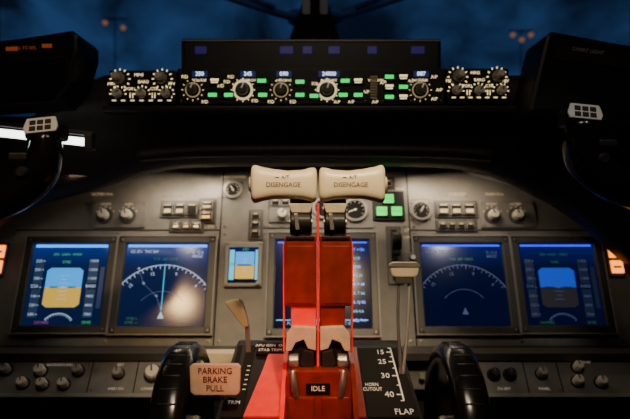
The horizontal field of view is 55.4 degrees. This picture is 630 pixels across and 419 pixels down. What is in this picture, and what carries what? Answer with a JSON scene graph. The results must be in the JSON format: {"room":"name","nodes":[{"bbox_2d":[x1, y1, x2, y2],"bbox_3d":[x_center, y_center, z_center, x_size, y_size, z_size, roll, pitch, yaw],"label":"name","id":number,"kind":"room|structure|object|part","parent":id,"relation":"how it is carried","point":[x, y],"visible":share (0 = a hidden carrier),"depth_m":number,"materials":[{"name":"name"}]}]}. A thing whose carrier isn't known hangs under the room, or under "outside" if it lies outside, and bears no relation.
{"room":"control cabin","nodes":[
{"label":"control cabin","id":0,"kind":"room"},
{"bbox_2d":[0,31,98,114],"bbox_3d":[-0.497,-0.235,1.048,0.205,0.129,0.104,0,0,0],"label":"panel","id":1,"kind":"object","parent":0,"point":[56,72],"depth_m":1.00,"materials":[{"name":"black plastic"}]},
{"bbox_2d":[227,0,298,25],"bbox_3d":[-0.278,-0.596,1.608,0.490,0.173,0.152,0,0,0],"label":"windshield wiper","id":2,"kind":"object","parent":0,"point":[263,6],"depth_m":1.63,"materials":[{"name":"black metal"}]},
{"bbox_2d":[0,167,629,346],"bbox_3d":[0.000,0.087,1.231,1.409,0.396,0.172,0,0,0],"label":"panel","id":3,"kind":"object","parent":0,"point":[69,215],"visible":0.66,"depth_m":1.24,"materials":[{"name":"grey paint"}]},
{"bbox_2d":[0,242,9,276],"bbox_3d":[-0.640,0.101,1.214,0.032,0.069,0.034,0,0,0],"label":"warning light","id":4,"kind":"object","parent":3,"relation":"attached to","point":[4,246],"visible":1,"depth_m":1.21,"materials":[{"name":"orange plastic"}]},
{"bbox_2d":[8,235,117,333],"bbox_3d":[-0.495,0.147,1.194,0.190,0.190,0.083,0,0,0],"label":"display","id":5,"kind":"object","parent":3,"relation":"attached to","point":[64,284],"visible":1,"depth_m":1.19,"materials":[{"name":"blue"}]},
{"bbox_2d":[89,201,147,227],"bbox_3d":[-0.410,0.010,1.246,0.116,0.057,0.036,0,0,0],"label":"switch panel","id":6,"kind":"object","parent":3,"relation":"attached to","point":[104,214],"visible":1,"depth_m":1.25,"materials":[{"name":"grey paint"}]},
{"bbox_2d":[106,235,217,335],"bbox_3d":[-0.300,0.148,1.193,0.204,0.192,0.084,0,0,0],"label":"display","id":7,"kind":"object","parent":3,"relation":"attached to","point":[163,285],"visible":1,"depth_m":1.19,"materials":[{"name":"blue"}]},
{"bbox_2d":[159,201,200,217],"bbox_3d":[-0.281,0.000,1.255,0.085,0.037,0.019,0,0,0],"label":"panel","id":8,"kind":"object","parent":3,"relation":"attached to","point":[168,209],"visible":1,"depth_m":1.25,"materials":[{"name":"grey plastic"}]},
{"bbox_2d":[169,219,204,232],"bbox_3d":[-0.266,0.034,1.242,0.073,0.027,0.016,0,0,0],"label":"panel","id":9,"kind":"object","parent":3,"relation":"attached to","point":[175,225],"visible":1,"depth_m":1.24,"materials":[{"name":"grey plastic"}]},
{"bbox_2d":[198,198,216,223],"bbox_3d":[-0.226,0.003,1.254,0.037,0.053,0.025,0,0,0],"label":"panel","id":10,"kind":"object","parent":3,"relation":"attached to","point":[207,209],"visible":1,"depth_m":1.25,"materials":[{"name":"grey plastic"}]},
{"bbox_2d":[223,180,242,198],"bbox_3d":[-0.174,-0.042,1.271,0.042,0.041,0.020,0,0,0],"label":"round gauge","id":11,"kind":"object","parent":3,"relation":"attached to","point":[232,189],"visible":1,"depth_m":1.27,"materials":[{"name":"white plastic"}]},
{"bbox_2d":[223,242,262,287],"bbox_3d":[-0.144,0.111,1.206,0.076,0.090,0.049,0,0,0],"label":"display","id":12,"kind":"object","parent":3,"relation":"attached to","point":[243,260],"visible":1,"depth_m":1.20,"materials":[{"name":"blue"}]},
{"bbox_2d":[248,209,263,239],"bbox_3d":[-0.122,0.031,1.243,0.031,0.063,0.029,0,0,0],"label":"panel","id":13,"kind":"object","parent":3,"relation":"attached to","point":[256,216],"visible":1,"depth_m":1.24,"materials":[{"name":"grey plastic"}]},
{"bbox_2d":[268,199,289,208],"bbox_3d":[-0.061,-0.023,1.264,0.073,0.045,0.022,0,0,0],"label":"panel","id":14,"kind":"object","parent":3,"relation":"attached to","point":[273,203],"visible":0.23,"depth_m":1.25,"materials":[{"name":"grey plastic"}]},
{"bbox_2d":[269,208,289,222],"bbox_3d":[-0.056,0.012,1.245,0.080,0.030,0.026,0,0,0],"label":"autobrake selector","id":15,"kind":"object","parent":3,"relation":"attached to","point":[276,215],"visible":0.5,"depth_m":1.25,"materials":[{"name":"grey paint"}]},
{"bbox_2d":[0,75,629,264],"bbox_3d":[0.000,-0.050,1.373,1.440,0.394,0.603,0,0,0],"label":"shield","id":16,"kind":"object","parent":3,"relation":"attached to","point":[132,142],"visible":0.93,"depth_m":1.13,"materials":[{"name":"plastic"}]},
{"bbox_2d":[0,121,96,150],"bbox_3d":[-0.455,-0.121,0.972,0.196,0.052,0.023,0,0,0],"label":"light","id":17,"kind":"object","parent":16,"relation":"attached to","point":[89,140],"visible":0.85,"depth_m":0.96,"materials":[{"name":"white plastic"}]},
{"bbox_2d":[109,68,176,105],"bbox_3d":[-0.311,-0.222,1.074,0.122,0.064,0.056,0,0,0],"label":"control panel","id":18,"kind":"object","parent":16,"relation":"attached to","point":[126,88],"visible":0.99,"depth_m":1.08,"materials":[{"name":"black plastic"}]},
{"bbox_2d":[177,39,445,105],"bbox_3d":[-0.007,-0.255,1.136,0.493,0.139,0.158,0,0,0],"label":"control panel","id":19,"kind":"object","parent":16,"relation":"attached to","point":[214,72],"visible":1,"depth_m":1.08,"materials":[{"name":"black plastic"}]},
{"bbox_2d":[446,66,508,102],"bbox_3d":[0.292,-0.226,1.074,0.114,0.062,0.056,0,0,0],"label":"control panel","id":20,"kind":"object","parent":16,"relation":"attached to","point":[491,85],"visible":1,"depth_m":1.08,"materials":[{"name":"black plastic"}]},
{"bbox_2d":[0,347,629,362],"bbox_3d":[0.000,0.271,1.123,1.400,0.029,0.095,0,0,0],"label":"ledge","id":21,"kind":"object","parent":3,"relation":"attached to","point":[215,354],"visible":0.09,"depth_m":1.10,"materials":[{"name":"beige plastic"}]},
{"bbox_2d":[0,361,161,399],"bbox_3d":[-0.425,0.308,1.087,0.392,0.067,0.056,0,0,0],"label":"switch panel","id":22,"kind":"object","parent":21,"relation":"attached to","point":[19,380],"visible":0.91,"depth_m":1.08,"materials":[{"name":"grey paint"}]},
{"bbox_2d":[478,359,629,399],"bbox_3d":[0.461,0.307,1.088,0.320,0.070,0.054,0,0,0],"label":"switch panel","id":23,"kind":"object","parent":21,"relation":"attached to","point":[505,380],"visible":0.95,"depth_m":1.08,"materials":[{"name":"grey paint"}]},
{"bbox_2d":[312,198,323,219],"bbox_3d":[0.020,-0.003,1.256,0.052,0.050,0.024,0,0,0],"label":"round gauge","id":24,"kind":"object","parent":3,"relation":"attached to","point":[314,206],"visible":0.27,"depth_m":1.25,"materials":[{"name":"white plastic"}]},
{"bbox_2d":[264,231,381,337],"bbox_3d":[0.015,0.146,1.194,0.226,0.203,0.088,0,0,0],"label":"display","id":25,"kind":"object","parent":3,"relation":"attached to","point":[366,289],"visible":0.44,"depth_m":1.19,"materials":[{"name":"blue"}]},
{"bbox_2d":[346,199,367,221],"bbox_3d":[0.084,0.001,1.255,0.054,0.052,0.025,0,0,0],"label":"round gauge","id":26,"kind":"object","parent":3,"relation":"attached to","point":[356,209],"visible":0.78,"depth_m":1.25,"materials":[{"name":"white plastic"}]},
{"bbox_2d":[372,191,404,220],"bbox_3d":[0.154,-0.007,1.258,0.068,0.062,0.028,0,0,0],"label":"indicator","id":27,"kind":"object","parent":3,"relation":"attached to","point":[392,208],"visible":0.91,"depth_m":1.25,"materials":[{"name":"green plastic"}]},
{"bbox_2d":[387,177,394,189],"bbox_3d":[0.142,-0.055,1.276,0.056,0.027,0.016,0,0,0],"label":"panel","id":28,"kind":"object","parent":3,"relation":"attached to","point":[391,180],"visible":0.26,"depth_m":1.27,"materials":[{"name":"grey plastic"}]},
{"bbox_2d":[386,226,403,284],"bbox_3d":[0.162,0.092,1.211,0.032,0.116,0.067,0,0,0],"label":"lever","id":29,"kind":"object","parent":3,"relation":"attached to","point":[393,233],"visible":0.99,"depth_m":1.21,"materials":[{"name":"metal"}]},
{"bbox_2d":[404,252,415,261],"bbox_3d":[0.196,0.101,1.210,0.028,0.031,0.028,0,0,0],"label":"switch","id":30,"kind":"object","parent":3,"relation":"attached to","point":[409,257],"visible":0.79,"depth_m":1.21,"materials":[{"name":"grey paint"}]},
{"bbox_2d":[406,361,427,388],"bbox_3d":[0.030,0.312,1.137,0.540,0.056,0.046,0,0,0],"label":"panel","id":31,"kind":"object","parent":3,"relation":"attached to","point":[417,370],"visible":0.12,"depth_m":1.13,"materials":[{"name":"grey paint"}]},
{"bbox_2d":[410,200,431,220],"bbox_3d":[0.222,0.003,1.254,0.046,0.045,0.022,0,0,0],"label":"round gauge","id":32,"kind":"object","parent":3,"relation":"attached to","point":[420,210],"visible":1,"depth_m":1.25,"materials":[{"name":"white plastic"}]},
{"bbox_2d":[434,201,478,217],"bbox_3d":[0.295,0.000,1.255,0.091,0.037,0.019,0,0,0],"label":"panel","id":33,"kind":"object","parent":3,"relation":"attached to","point":[443,209],"visible":1,"depth_m":1.25,"materials":[{"name":"grey plastic"}]},
{"bbox_2d":[435,219,477,231],"bbox_3d":[0.293,0.033,1.242,0.086,0.026,0.015,0,0,0],"label":"panel","id":34,"kind":"object","parent":3,"relation":"attached to","point":[442,225],"visible":1,"depth_m":1.24,"materials":[{"name":"beige plastic"}]},
{"bbox_2d":[411,235,521,335],"bbox_3d":[0.297,0.148,1.193,0.202,0.192,0.084,0,0,0],"label":"display","id":35,"kind":"object","parent":3,"relation":"attached to","point":[464,285],"visible":1,"depth_m":1.19,"materials":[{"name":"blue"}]},
{"bbox_2d":[479,201,536,227],"bbox_3d":[0.402,0.010,1.246,0.116,0.057,0.036,0,0,0],"label":"switch panel","id":36,"kind":"object","parent":3,"relation":"attached to","point":[493,214],"visible":1,"depth_m":1.25,"materials":[{"name":"grey paint"}]},
{"bbox_2d":[509,235,618,333],"bbox_3d":[0.490,0.147,1.194,0.188,0.190,0.083,0,0,0],"label":"display","id":37,"kind":"object","parent":3,"relation":"attached to","point":[562,282],"visible":0.98,"depth_m":1.19,"materials":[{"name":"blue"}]},
{"bbox_2d":[603,246,625,276],"bbox_3d":[0.606,0.101,1.214,0.032,0.069,0.034,0,0,0],"label":"warning light","id":38,"kind":"object","parent":3,"relation":"attached to","point":[615,267],"visible":0.6,"depth_m":1.20,"materials":[{"name":"orange plastic"}]},
{"bbox_2d":[289,0,340,38],"bbox_3d":[0.000,-0.587,1.559,0.238,0.671,0.505,0,0,0],"label":"window post","id":39,"kind":"object","parent":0,"point":[314,20],"visible":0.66,"depth_m":1.59,"materials":[{"name":"black metal"}]},
{"bbox_2d":[331,0,402,25],"bbox_3d":[0.278,-0.596,1.608,0.490,0.173,0.152,0,0,0],"label":"windshield wiper","id":40,"kind":"object","parent":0,"point":[366,6],"depth_m":1.63,"materials":[{"name":"black metal"}]},
{"bbox_2d":[511,32,629,121],"bbox_3d":[0.470,-0.229,1.048,0.227,0.137,0.104,0,0,0],"label":"panel","id":41,"kind":"object","parent":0,"point":[560,70],"depth_m":1.00,"materials":[{"name":"black plastic"}]},
{"bbox_3d":[0.000,1.225,0.550,2.100,0.050,2.900,0,0,0],"label":"floor","id":42,"kind":"structure","parent":0,"visible":0},
{"bbox_2d":[0,116,68,219],"bbox_3d":[-0.596,0.539,0.876,0.479,1.339,0.118,0,0,0],"label":"yoke","id":43,"kind":"object","parent":42,"relation":"on","point":[41,167],"visible":1,"depth_m":0.84,"materials":[{"name":"black plastic"}]},
{"bbox_2d":[190,339,422,418],"bbox_3d":[-0.009,0.688,0.820,0.274,1.024,0.400,0,0,0],"label":"throttle quadrant","id":44,"kind":"object","parent":42,"relation":"on","point":[378,390],"depth_m":0.75,"materials":[{"name":"black plastic"}]},
{"bbox_2d":[148,341,213,418],"bbox_3d":[-0.166,0.317,0.850,0.108,0.255,0.255,0,0,0],"label":"wheel","id":45,"kind":"object","parent":44,"relation":"attached to","point":[172,397],"visible":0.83,"depth_m":0.78,"materials":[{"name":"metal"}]},
{"bbox_3d":[-0.116,0.207,0.717,0.059,0.054,0.042,0,0,0],"label":"parking brake handle","id":46,"kind":"part","parent":44,"relation":"part of","materials":[{"name":"plastic"}]},
{"bbox_2d":[225,298,250,351],"bbox_3d":[-0.110,0.169,0.860,0.036,0.081,0.014,0,0,0],"label":"lever","id":47,"kind":"object","parent":44,"relation":"attached to","point":[236,306],"visible":1,"depth_m":0.85,"materials":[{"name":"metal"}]},
{"bbox_2d":[248,165,316,367],"bbox_3d":[-0.038,0.074,0.720,0.082,0.255,0.035,0,0,0],"label":"lever","id":48,"kind":"object","parent":44,"relation":"attached to","point":[299,186],"visible":0.99,"depth_m":0.71,"materials":[{"name":"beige plastic"}]},
{"bbox_2d":[317,203,318,365],"bbox_3d":[0.004,0.100,0.723,0.003,0.214,0.018,0,0,0],"label":"plate","id":49,"kind":"object","parent":44,"relation":"attached to","point":[317,203],"visible":0.76,"depth_m":0.71,"materials":[{"name":"red metal"}]},
{"bbox_2d":[285,366,351,418],"bbox_3d":[0.004,0.217,0.702,0.079,0.065,0.033,0,0,0],"label":"housing","id":50,"kind":"object","parent":44,"relation":"on","point":[316,392],"visible":1,"depth_m":0.69,"materials":[{"name":"red plastic"}]},
{"bbox_2d":[319,165,387,367],"bbox_3d":[0.046,0.074,0.720,0.082,0.255,0.035,0,0,0],"label":"lever","id":51,"kind":"object","parent":44,"relation":"attached to","point":[335,186],"visible":0.98,"depth_m":0.71,"materials":[{"name":"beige plastic"}]},
{"bbox_2d":[389,262,419,373],"bbox_3d":[0.119,0.146,0.799,0.040,0.153,0.015,0,0,0],"label":"lever","id":52,"kind":"object","parent":44,"relation":"attached to","point":[403,272],"visible":1,"depth_m":0.80,"materials":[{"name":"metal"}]},
{"bbox_2d":[424,341,492,418],"bbox_3d":[0.179,0.317,0.850,0.108,0.255,0.255,0,0,0],"label":"wheel","id":53,"kind":"object","parent":44,"relation":"attached to","point":[455,384],"visible":1,"depth_m":0.81,"materials":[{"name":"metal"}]},
{"bbox_2d":[0,389,629,418],"bbox_3d":[0.010,0.772,1.192,1.260,0.855,0.055,0,0,0],"label":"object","id":54,"kind":"object","parent":42,"relation":"on","point":[9,409],"visible":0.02,"depth_m":1.17,"materials":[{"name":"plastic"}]},
{"bbox_2d":[557,103,629,208],"bbox_3d":[0.591,0.529,0.876,0.479,1.358,0.118,0,0,0],"label":"yoke","id":55,"kind":"object","parent":42,"relation":"on","point":[585,156],"visible":1,"depth_m":0.84,"materials":[{"name":"black plastic"}]},
{"bbox_3d":[-1.075,0.125,0.550,0.050,2.150,2.900,0,0,0],"label":"wall","id":56,"kind":"structure","parent":0,"visible":0},
{"bbox_2d":[0,116,31,128],"bbox_3d":[-0.542,-0.565,1.579,1.015,0.743,0.544,0,0,0],"label":"window","id":57,"kind":"structure","parent":56,"relation":"in","point":[12,119],"depth_m":1.79,"materials":[{"name":"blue glass"}]},
{"bbox_3d":[1.075,0.125,0.550,0.050,2.150,2.900,0,0,0],"label":"wall","id":58,"kind":"structure","parent":0,"visible":0},
{"bbox_2d":[602,118,629,128],"bbox_3d":[0.542,-0.565,1.579,1.015,0.743,0.544,0,0,0],"label":"window","id":59,"kind":"structure","parent":58,"relation":"in","point":[623,122],"depth_m":1.78,"materials":[{"name":"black glass"}]},
{"label":"outside","id":60,"kind":"structure","parent":0,"visible":0},
{"bbox_2d":[103,17,126,70],"bbox_3d":[-10.000,-1.800,29.895,1.200,15.625,0.310,0,0,0],"label":"mast","id":61,"kind":"object","parent":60,"point":[105,22],"visible":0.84,"depth_m":29.98,"materials":[{"name":"black metal"}]},
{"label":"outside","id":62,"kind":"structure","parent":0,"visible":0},
{"bbox_2d":[509,29,533,74],"bbox_3d":[10.300,-1.500,29.895,1.200,15.025,0.310,0,0,0],"label":"mast","id":63,"kind":"object","parent":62,"point":[512,34],"visible":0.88,"depth_m":29.98,"materials":[{"name":"black metal"}]}
]}

